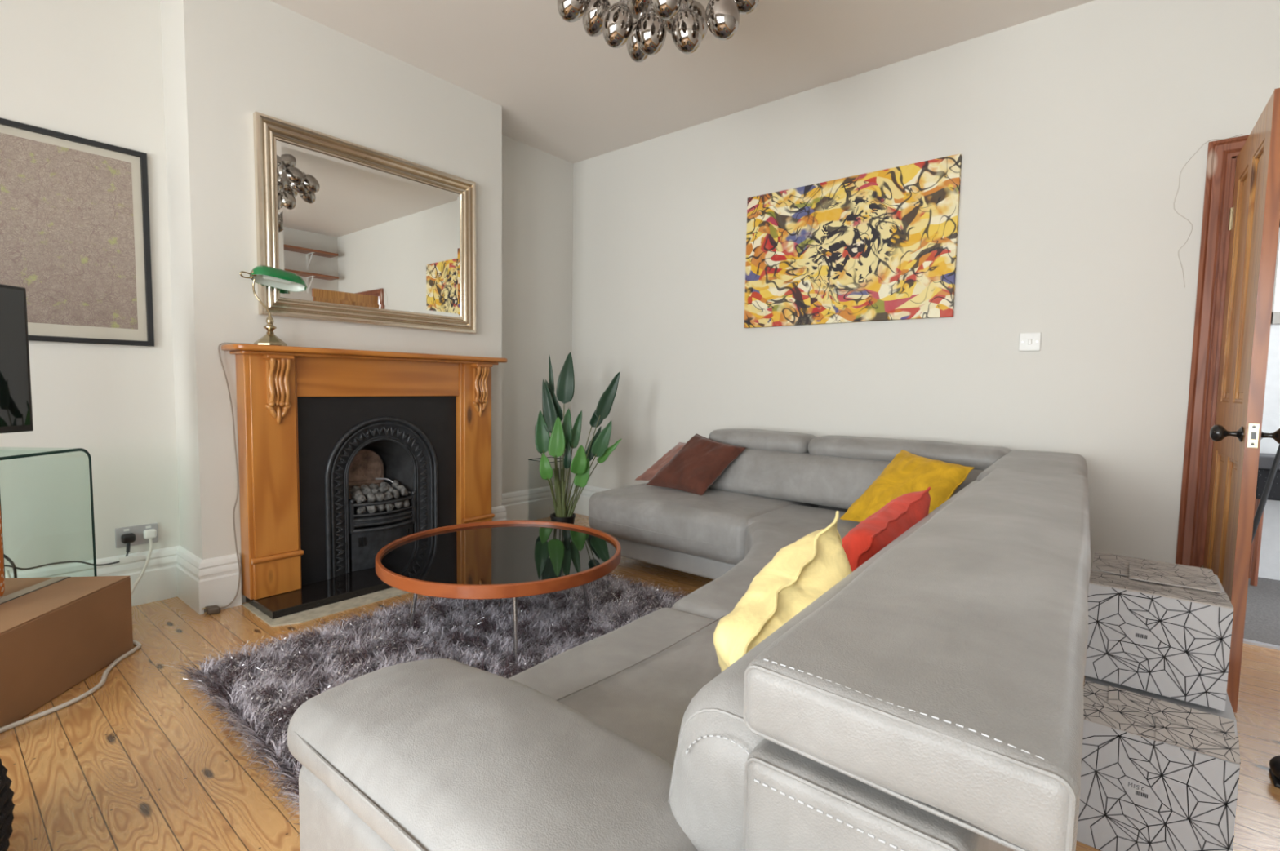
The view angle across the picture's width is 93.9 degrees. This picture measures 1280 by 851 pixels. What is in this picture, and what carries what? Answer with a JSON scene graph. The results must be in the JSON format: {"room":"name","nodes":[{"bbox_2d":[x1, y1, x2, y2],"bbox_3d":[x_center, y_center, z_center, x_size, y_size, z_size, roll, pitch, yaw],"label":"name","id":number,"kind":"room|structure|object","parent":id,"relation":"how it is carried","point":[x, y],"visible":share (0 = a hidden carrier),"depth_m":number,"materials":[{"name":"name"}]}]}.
{"room":"living room","nodes":[
{"label":"living room","id":0,"kind":"room"},
{"bbox_2d":[0,0,573,603],"bbox_3d":[-2.233,-0.572,2.712,0.500,2.840,5.820,4,5,39],"label":"wall","id":1,"kind":"structure","parent":0,"point":[181,84],"depth_m":2.77,"materials":[{"name":"white paint"}]},
{"bbox_2d":[4,533,135,569],"bbox_3d":[-2.519,0.684,2.483,0.054,0.338,0.706,3,4,29],"label":"plug","id":2,"kind":"object","parent":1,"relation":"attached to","point":[129,538],"visible":1,"depth_m":2.73,"materials":[{"name":"black plastic"}]},
{"bbox_2d":[0,117,154,346],"bbox_3d":[-2.606,-0.788,2.374,0.023,0.879,1.045,4,5,39],"label":"framed picture","id":3,"kind":"object","parent":1,"relation":"attached to","point":[75,228],"visible":1,"depth_m":2.58},
{"bbox_2d":[4,546,241,615],"bbox_3d":[-2.964,0.780,1.794,0.374,0.245,2.962,4,5,39],"label":"baseboard","id":4,"kind":"structure","parent":1,"relation":"attached to","point":[171,572],"depth_m":2.78,"materials":[{"name":"white paint"}]},
{"bbox_2d":[115,523,158,548],"bbox_3d":[-2.358,0.515,2.804,0.010,0.092,0.155,4,5,39],"label":"wall socket","id":5,"kind":"object","parent":1,"relation":"attached to","point":[138,531],"visible":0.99,"depth_m":2.80,"materials":[{"name":"grey metal"}]},
{"bbox_2d":[130,528,156,595],"bbox_3d":[-2.319,0.671,2.713,0.044,0.346,0.291,1,4,1],"label":"plug","id":6,"kind":"object","parent":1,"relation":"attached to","point":[150,534],"visible":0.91,"depth_m":2.81,"materials":[{"name":"white plastic"}]},
{"bbox_2d":[242,587,408,626],"bbox_3d":[-1.246,0.827,3.268,0.425,0.006,1.500,4,5,39],"label":"trim","id":7,"kind":"structure","parent":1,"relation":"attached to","point":[325,611],"depth_m":2.78,"materials":[{"name":"stone"}]},
{"bbox_2d":[253,111,475,333],"bbox_3d":[-1.408,-1.012,3.257,0.041,0.926,1.199,4,5,39],"label":"wall mirror","id":8,"kind":"object","parent":1,"relation":"attached to","point":[375,237],"visible":0.98,"depth_m":3.18,"materials":[{"name":"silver metal"}]},
{"bbox_2d":[275,140,460,317],"bbox_3d":[-1.418,-1.012,3.265,0.002,0.746,1.019,4,5,39],"label":"mirror glass","id":9,"kind":"object","parent":8,"relation":"attached to","point":[362,235],"depth_m":3.20,"materials":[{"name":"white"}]},
{"bbox_2d":[0,513,1279,850],"bbox_3d":[0.583,0.975,1.969,6.070,0.066,8.500,4,5,39],"label":"floor","id":10,"kind":"structure","parent":0,"point":[135,764],"depth_m":1.72,"materials":[{"name":"brown wood"}]},
{"bbox_2d":[0,758,14,850],"bbox_3d":[-1.492,0.791,1.076,0.506,0.364,0.508,0,4,-9],"label":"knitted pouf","id":11,"kind":"object","parent":10,"relation":"on","point":[6,806],"visible":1,"depth_m":1.22,"materials":[{"name":"black fabric"}]},
{"bbox_2d":[4,554,17,578],"bbox_3d":[-2.565,0.616,2.352,0.038,0.499,0.189,3,4,22],"label":"cable","id":12,"kind":"object","parent":10,"relation":"on","point":[6,557],"visible":0.24,"depth_m":2.42,"materials":[{"name":"black plastic"}]},
{"bbox_2d":[0,448,97,578],"bbox_3d":[-2.311,0.514,1.782,0.360,0.795,1.120,1,4,0],"label":"glass desk","id":13,"kind":"object","parent":10,"relation":"on","point":[86,452],"visible":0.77,"depth_m":2.31,"materials":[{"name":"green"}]},
{"bbox_2d":[0,284,33,433],"bbox_3d":[-2.245,-0.169,1.694,0.190,0.582,0.897,1,4,0],"label":"television","id":14,"kind":"object","parent":13,"relation":"on","point":[15,397],"visible":1,"depth_m":2.08,"materials":[{"name":"black plastic"}]},
{"bbox_2d":[0,576,133,728],"bbox_3d":[-2.152,0.756,1.922,0.440,0.299,0.781,0,4,-7],"label":"cardboard box","id":15,"kind":"object","parent":10,"relation":"on","point":[56,633],"visible":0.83,"depth_m":2.04,"materials":[{"name":"brown cardboard"}]},
{"bbox_2d":[0,508,4,598],"bbox_3d":[-2.217,0.396,1.900,0.191,0.420,0.280,0,4,-10],"label":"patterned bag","id":16,"kind":"object","parent":15,"relation":"on","point":[2,562],"visible":1,"depth_m":2.01,"materials":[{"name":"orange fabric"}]},
{"bbox_2d":[0,640,141,733],"bbox_3d":[-1.956,0.894,2.040,0.209,0.014,0.866,0,4,-16],"label":"cable","id":17,"kind":"object","parent":10,"relation":"on","point":[137,644],"visible":0.82,"depth_m":1.96,"materials":[{"name":"white plastic"}]},
{"bbox_2d":[245,567,393,619],"bbox_3d":[-1.304,0.806,3.311,0.336,0.040,1.435,4,5,39],"label":"hearth slab","id":18,"kind":"object","parent":10,"relation":"on","point":[353,584],"visible":0.35,"depth_m":2.89,"materials":[{"name":"black stone"}]},
{"bbox_2d":[221,343,507,599],"bbox_3d":[-1.372,0.194,3.278,0.205,1.182,1.490,4,5,39],"label":"fireplace surround","id":19,"kind":"object","parent":18,"relation":"on","point":[270,380],"visible":0.98,"depth_m":2.89,"materials":[{"name":"brown wood"}]},
{"bbox_2d":[201,342,253,614],"bbox_3d":[-1.886,0.238,2.737,0.227,1.231,0.076,-3,5,-42],"label":"cable","id":20,"kind":"object","parent":19,"relation":"hanging from","point":[210,610],"visible":0.96,"depth_m":2.76,"materials":[{"name":"grey plastic"}]},
{"bbox_2d":[240,265,307,346],"bbox_3d":[-1.696,-0.553,2.781,0.124,0.366,0.282,4,5,39],"label":"lamp","id":21,"kind":"object","parent":19,"relation":"on","point":[268,276],"visible":0.98,"depth_m":2.76,"materials":[{"name":"green glass"}]},
{"bbox_2d":[221,343,507,363],"bbox_3d":[-1.363,-0.382,3.239,0.205,0.027,1.490,4,5,39],"label":"shelf","id":22,"kind":"object","parent":19,"relation":"attached to","point":[234,348],"depth_m":3.01,"materials":[{"name":"brown wood"}]},
{"bbox_2d":[297,395,456,585],"bbox_3d":[-1.496,0.305,3.374,0.305,0.944,0.906,4,5,39],"label":"fireplace insert","id":23,"kind":"object","parent":18,"relation":"on","point":[344,443],"visible":0.91,"depth_m":3.25,"materials":[{"name":"black metal"}]},
{"bbox_2d":[350,485,360,495],"bbox_3d":[-1.572,0.360,3.298,0.055,0.052,0.056,1,4,3],"label":"coal","id":24,"kind":"object","parent":23,"relation":"on","point":[353,489],"visible":0.73,"depth_m":3.28,"materials":[{"name":"grey stone"}]},
{"bbox_2d":[351,490,363,501],"bbox_3d":[-1.544,0.384,3.264,0.057,0.056,0.051,2,4,16],"label":"coal","id":25,"kind":"object","parent":23,"relation":"on","point":[357,493],"visible":0.7,"depth_m":3.25,"materials":[{"name":"grey stone"}]},
{"bbox_2d":[355,493,365,503],"bbox_3d":[-1.510,0.397,3.231,0.063,0.053,0.046,4,5,39],"label":"coal","id":26,"kind":"object","parent":23,"relation":"on","point":[360,499],"visible":1,"depth_m":3.22,"materials":[{"name":"grey stone"}]},
{"bbox_2d":[356,506,365,514],"bbox_3d":[-1.505,0.458,3.225,0.045,0.051,0.052,-1,4,-26],"label":"coal","id":27,"kind":"object","parent":23,"relation":"on","point":[360,510],"visible":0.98,"depth_m":3.21,"materials":[{"name":"grey stone"}]},
{"bbox_2d":[360,484,368,491],"bbox_3d":[-1.539,0.357,3.337,0.052,0.052,0.046,0,4,-9],"label":"coal","id":28,"kind":"object","parent":23,"relation":"on","point":[362,486],"visible":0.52,"depth_m":3.33,"materials":[{"name":"grey stone"}]},
{"bbox_2d":[361,487,372,497],"bbox_3d":[-1.514,0.368,3.309,0.061,0.061,0.048,4,5,39],"label":"coal","id":29,"kind":"object","parent":23,"relation":"on","point":[366,491],"visible":0.7,"depth_m":3.29,"materials":[{"name":"grey stone"}]},
{"bbox_2d":[365,492,376,502],"bbox_3d":[-1.467,0.394,3.270,0.057,0.060,0.045,4,5,39],"label":"coal","id":30,"kind":"object","parent":23,"relation":"on","point":[371,498],"visible":0.99,"depth_m":3.25,"materials":[{"name":"grey stone"}]},
{"bbox_2d":[366,505,376,513],"bbox_3d":[-1.467,0.451,3.255,0.060,0.058,0.051,4,5,39],"label":"coal","id":31,"kind":"object","parent":23,"relation":"on","point":[371,509],"visible":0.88,"depth_m":3.24,"materials":[{"name":"grey stone"}]},
{"bbox_2d":[368,483,378,488],"bbox_3d":[-1.504,0.355,3.377,0.052,0.058,0.051,4,5,39],"label":"coal","id":32,"kind":"object","parent":23,"relation":"on","point":[372,486],"visible":0.49,"depth_m":3.36,"materials":[{"name":"grey stone"}]},
{"bbox_2d":[370,488,379,495],"bbox_3d":[-1.483,0.375,3.336,0.056,0.052,0.046,1,4,-1],"label":"coal","id":33,"kind":"object","parent":23,"relation":"on","point":[374,491],"visible":0.55,"depth_m":3.32,"materials":[{"name":"grey stone"}]},
{"bbox_2d":[374,493,384,502],"bbox_3d":[-1.437,0.395,3.296,0.056,0.047,0.054,0,4,-18],"label":"coal","id":34,"kind":"object","parent":23,"relation":"on","point":[380,496],"visible":0.96,"depth_m":3.28,"materials":[{"name":"grey stone"}]},
{"bbox_2d":[376,504,385,511],"bbox_3d":[-1.428,0.449,3.300,0.046,0.051,0.050,1,4,-1],"label":"coal","id":35,"kind":"object","parent":23,"relation":"on","point":[381,508],"visible":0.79,"depth_m":3.28,"materials":[{"name":"grey stone"}]},
{"bbox_2d":[377,486,389,493],"bbox_3d":[-1.450,0.369,3.379,0.054,0.052,0.070,4,5,39],"label":"coal","id":36,"kind":"object","parent":23,"relation":"on","point":[384,490],"visible":0.64,"depth_m":3.36,"materials":[{"name":"grey stone"}]},
{"bbox_2d":[379,482,390,487],"bbox_3d":[-1.463,0.347,3.431,0.056,0.049,0.058,4,5,39],"label":"coal","id":37,"kind":"object","parent":23,"relation":"on","point":[382,484],"visible":0.57,"depth_m":3.41,"materials":[{"name":"grey stone"}]},
{"bbox_2d":[382,491,392,501],"bbox_3d":[-1.405,0.392,3.331,0.053,0.050,0.050,1,4,-4],"label":"coal","id":38,"kind":"object","parent":23,"relation":"on","point":[388,495],"visible":0.9,"depth_m":3.32,"materials":[{"name":"grey stone"}]},
{"bbox_2d":[385,503,394,511],"bbox_3d":[-1.398,0.453,3.329,0.054,0.052,0.046,2,4,16],"label":"coal","id":39,"kind":"object","parent":23,"relation":"on","point":[388,507],"visible":0.77,"depth_m":3.31,"materials":[{"name":"grey stone"}]},
{"bbox_2d":[387,485,394,492],"bbox_3d":[-1.427,0.370,3.410,0.047,0.052,0.057,-1,4,-20],"label":"coal","id":40,"kind":"object","parent":23,"relation":"on","point":[390,489],"visible":0.47,"depth_m":3.39,"materials":[{"name":"grey stone"}]},
{"bbox_2d":[391,489,399,498],"bbox_3d":[-1.382,0.387,3.374,0.058,0.054,0.045,4,5,39],"label":"coal","id":41,"kind":"object","parent":23,"relation":"on","point":[395,494],"visible":0.88,"depth_m":3.36,"materials":[{"name":"grey stone"}]},
{"bbox_2d":[391,480,399,489],"bbox_3d":[-1.424,0.346,3.477,0.046,0.054,0.058,-2,5,-37],"label":"coal","id":42,"kind":"object","parent":23,"relation":"on","point":[394,483],"visible":0.66,"depth_m":3.46,"materials":[{"name":"grey stone"}]},
{"bbox_2d":[394,502,402,509],"bbox_3d":[-1.369,0.448,3.380,0.043,0.047,0.056,-2,5,-38],"label":"coal","id":43,"kind":"object","parent":23,"relation":"on","point":[397,505],"visible":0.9,"depth_m":3.36,"materials":[{"name":"grey stone"}]},
{"bbox_2d":[395,484,404,492],"bbox_3d":[-1.388,0.365,3.452,0.050,0.047,0.055,-2,5,-40],"label":"coal","id":44,"kind":"object","parent":23,"relation":"on","point":[397,487],"visible":0.58,"depth_m":3.43,"materials":[{"name":"grey stone"}]},
{"bbox_2d":[400,487,408,496],"bbox_3d":[-1.350,0.379,3.423,0.045,0.054,0.058,2,4,11],"label":"coal","id":45,"kind":"object","parent":23,"relation":"on","point":[403,491],"visible":1,"depth_m":3.41,"materials":[{"name":"grey stone"}]},
{"bbox_2d":[404,499,409,507],"bbox_3d":[-1.345,0.443,3.425,0.050,0.056,0.051,4,5,39],"label":"coal","id":46,"kind":"object","parent":23,"relation":"on","point":[406,504],"visible":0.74,"depth_m":3.41,"materials":[{"name":"grey stone"}]},
{"bbox_2d":[165,571,689,836],"bbox_3d":[-0.438,0.871,2.352,1.753,0.067,2.026,4,5,39],"label":"shaggy rug","id":47,"kind":"object","parent":10,"relation":"on","point":[262,692],"visible":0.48,"depth_m":2.33,"materials":[{"name":"grey fabric"}]},
{"bbox_2d":[375,520,621,664],"bbox_3d":[-0.594,0.699,2.605,1.018,0.349,1.018,4,5,39],"label":"coffee table","id":48,"kind":"object","parent":47,"relation":"on","point":[517,558],"visible":1,"depth_m":2.45,"materials":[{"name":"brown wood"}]},
{"bbox_2d":[528,457,562,462],"bbox_3d":[-0.675,0.503,4.476,0.230,0.503,0.230,4,5,39],"label":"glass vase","id":49,"kind":"object","parent":10,"relation":"on","point":[547,457],"visible":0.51,"depth_m":4.45,"materials":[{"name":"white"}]},
{"bbox_2d":[534,352,621,524],"bbox_3d":[-0.398,0.163,3.853,0.566,1.276,0.289,1,4,-3],"label":"potted plant","id":50,"kind":"object","parent":10,"relation":"on","point":[563,437],"visible":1,"depth_m":3.86,"materials":[{"name":"green plant"}]},
{"bbox_2d":[287,428,1090,850],"bbox_3d":[0.203,0.505,2.282,2.492,0.828,3.191,4,5,39],"label":"sofa","id":51,"kind":"object","parent":10,"relation":"on","point":[931,699],"visible":0.88,"depth_m":0.70,"materials":[{"name":"grey leather"}]},
{"bbox_2d":[635,442,685,480],"bbox_3d":[0.237,0.242,3.948,0.545,0.280,0.198,4,5,39],"label":"cushion","id":52,"kind":"object","parent":51,"relation":"on","point":[649,474],"visible":0.3,"depth_m":3.97,"materials":[{"name":"brown fabric"}]},
{"bbox_2d":[646,434,746,495],"bbox_3d":[0.314,0.221,3.556,0.576,0.331,0.254,4,5,39],"label":"cushion","id":53,"kind":"object","parent":51,"relation":"on","point":[701,460],"visible":1,"depth_m":3.48,"materials":[{"name":"brown fabric"}]},
{"bbox_2d":[713,511,852,672],"bbox_3d":[0.268,0.363,1.133,0.232,0.366,0.465,4,5,39],"label":"cushion","id":54,"kind":"object","parent":51,"relation":"on","point":[802,571],"visible":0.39,"depth_m":1.10,"materials":[{"name":"yellow fabric"}]},
{"bbox_2d":[841,487,930,571],"bbox_3d":[0.574,0.346,1.528,0.225,0.345,0.485,4,5,39],"label":"cushion","id":55,"kind":"object","parent":51,"relation":"on","point":[880,529],"visible":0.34,"depth_m":1.44,"materials":[{"name":"red fabric"}]},
{"bbox_2d":[840,449,974,522],"bbox_3d":[1.181,0.291,2.692,0.346,0.325,0.442,-1,5,-30],"label":"cushion","id":56,"kind":"object","parent":51,"relation":"on","point":[908,473],"visible":0.62,"depth_m":2.66,"materials":[{"name":"yellow fabric"}]},
{"bbox_2d":[1076,675,1240,850],"bbox_3d":[1.273,0.808,1.496,0.269,0.365,0.427,4,5,39],"label":"storage box","id":57,"kind":"object","parent":10,"relation":"on","point":[1159,773],"visible":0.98,"depth_m":1.34,"materials":[{"name":"grey cardboard"}]},
{"bbox_2d":[1084,551,1233,711],"bbox_3d":[1.299,0.497,1.519,0.256,0.246,0.322,4,5,39],"label":"storage box","id":58,"kind":"object","parent":57,"relation":"on","point":[1159,628],"visible":1,"depth_m":1.41,"materials":[{"name":"grey cardboard"}]},
{"bbox_2d":[1248,453,1279,586],"bbox_3d":[3.621,0.536,3.262,0.450,0.727,0.250,4,5,39],"label":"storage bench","id":59,"kind":"object","parent":10,"relation":"on","point":[1265,461],"visible":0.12,"depth_m":3.30,"materials":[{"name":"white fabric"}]},
{"bbox_2d":[1251,444,1279,544],"bbox_3d":[3.376,-0.103,3.053,0.388,2.022,0.040,4,5,39],"label":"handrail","id":60,"kind":"object","parent":10,"relation":"on","point":[1276,463],"visible":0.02,"depth_m":3.14,"materials":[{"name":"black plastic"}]},
{"bbox_2d":[1268,755,1279,788],"bbox_3d":[1.851,0.947,1.590,0.246,0.091,0.097,4,5,39],"label":"shoe","id":61,"kind":"object","parent":10,"relation":"on","point":[1274,763],"visible":1,"depth_m":1.65,"materials":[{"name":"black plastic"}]},
{"bbox_2d":[270,0,1094,164],"bbox_3d":[-0.425,-1.906,1.095,5.290,0.100,5.920,4,5,39],"label":"ceiling","id":62,"kind":"structure","parent":0,"point":[562,92],"depth_m":3.19,"materials":[{"name":"paint"}]},
{"bbox_2d":[556,0,759,62],"bbox_3d":[0.064,-1.578,2.064,0.693,0.670,0.718,-1,4,-21],"label":"chandelier","id":63,"kind":"object","parent":62,"relation":"hanging from","point":[688,22],"visible":1,"depth_m":2.00,"materials":[{"name":"silver metal"}]},
{"bbox_2d":[570,0,1279,568],"bbox_3d":[1.397,-0.561,3.415,5.240,2.840,0.141,4,5,39],"label":"wall","id":64,"kind":"structure","parent":0,"point":[1082,134],"depth_m":3.01,"materials":[{"name":"paint"}]},
{"bbox_2d":[491,482,1091,576],"bbox_3d":[0.520,0.728,3.380,3.768,0.245,1.135,4,5,39],"label":"baseboard","id":65,"kind":"structure","parent":64,"relation":"attached to","point":[531,504],"depth_m":4.67,"materials":[{"name":"white paint"}]},
{"bbox_2d":[743,153,961,328],"bbox_3d":[1.163,-1.011,3.472,1.224,0.823,0.029,4,5,39],"label":"abstract canvas","id":66,"kind":"object","parent":64,"relation":"attached to","point":[882,245],"visible":1,"depth_m":3.39},
{"bbox_2d":[1018,332,1040,351],"bbox_3d":[1.899,-0.408,2.913,0.088,0.088,0.016,4,5,39],"label":"light switch","id":67,"kind":"object","parent":64,"relation":"attached to","point":[1028,341],"visible":1,"depth_m":2.91,"materials":[{"name":"white plastic"}]},
{"bbox_2d":[1175,134,1249,567],"bbox_3d":[2.739,-0.101,2.331,0.895,2.112,0.171,4,5,39],"label":"trim","id":68,"kind":"structure","parent":64,"relation":"attached to","point":[1222,155],"depth_m":2.51,"materials":[{"name":"red wood"}]},
{"bbox_2d":[1200,88,1279,713],"bbox_3d":[2.213,-0.064,2.208,0.194,2.022,0.716,4,5,39],"label":"door","id":69,"kind":"structure","parent":64,"relation":"in","point":[1237,434],"depth_m":2.02,"materials":[{"name":"brown wood"}]},
{"bbox_2d":[1243,639,1279,650],"bbox_3d":[2.772,0.946,2.463,0.721,0.015,0.035,4,5,39],"label":"trim","id":70,"kind":"structure","parent":64,"relation":"attached to","point":[1245,641],"depth_m":2.55,"materials":[{"name":"white metal"}]},
{"bbox_2d":[1257,324,1279,580],"bbox_3d":[3.708,-0.454,3.408,3.200,2.700,0.100,4,5,39],"label":"wall","id":71,"kind":"structure","parent":0,"point":[1269,557],"depth_m":3.44,"materials":[{"name":"white paint"}]},
{"bbox_2d":[1271,222,1279,324],"bbox_3d":[3.867,-0.864,3.210,0.730,0.610,0.070,4,5,39],"label":"window","id":72,"kind":"structure","parent":71,"relation":"in","point":[1275,317],"depth_m":3.39,"materials":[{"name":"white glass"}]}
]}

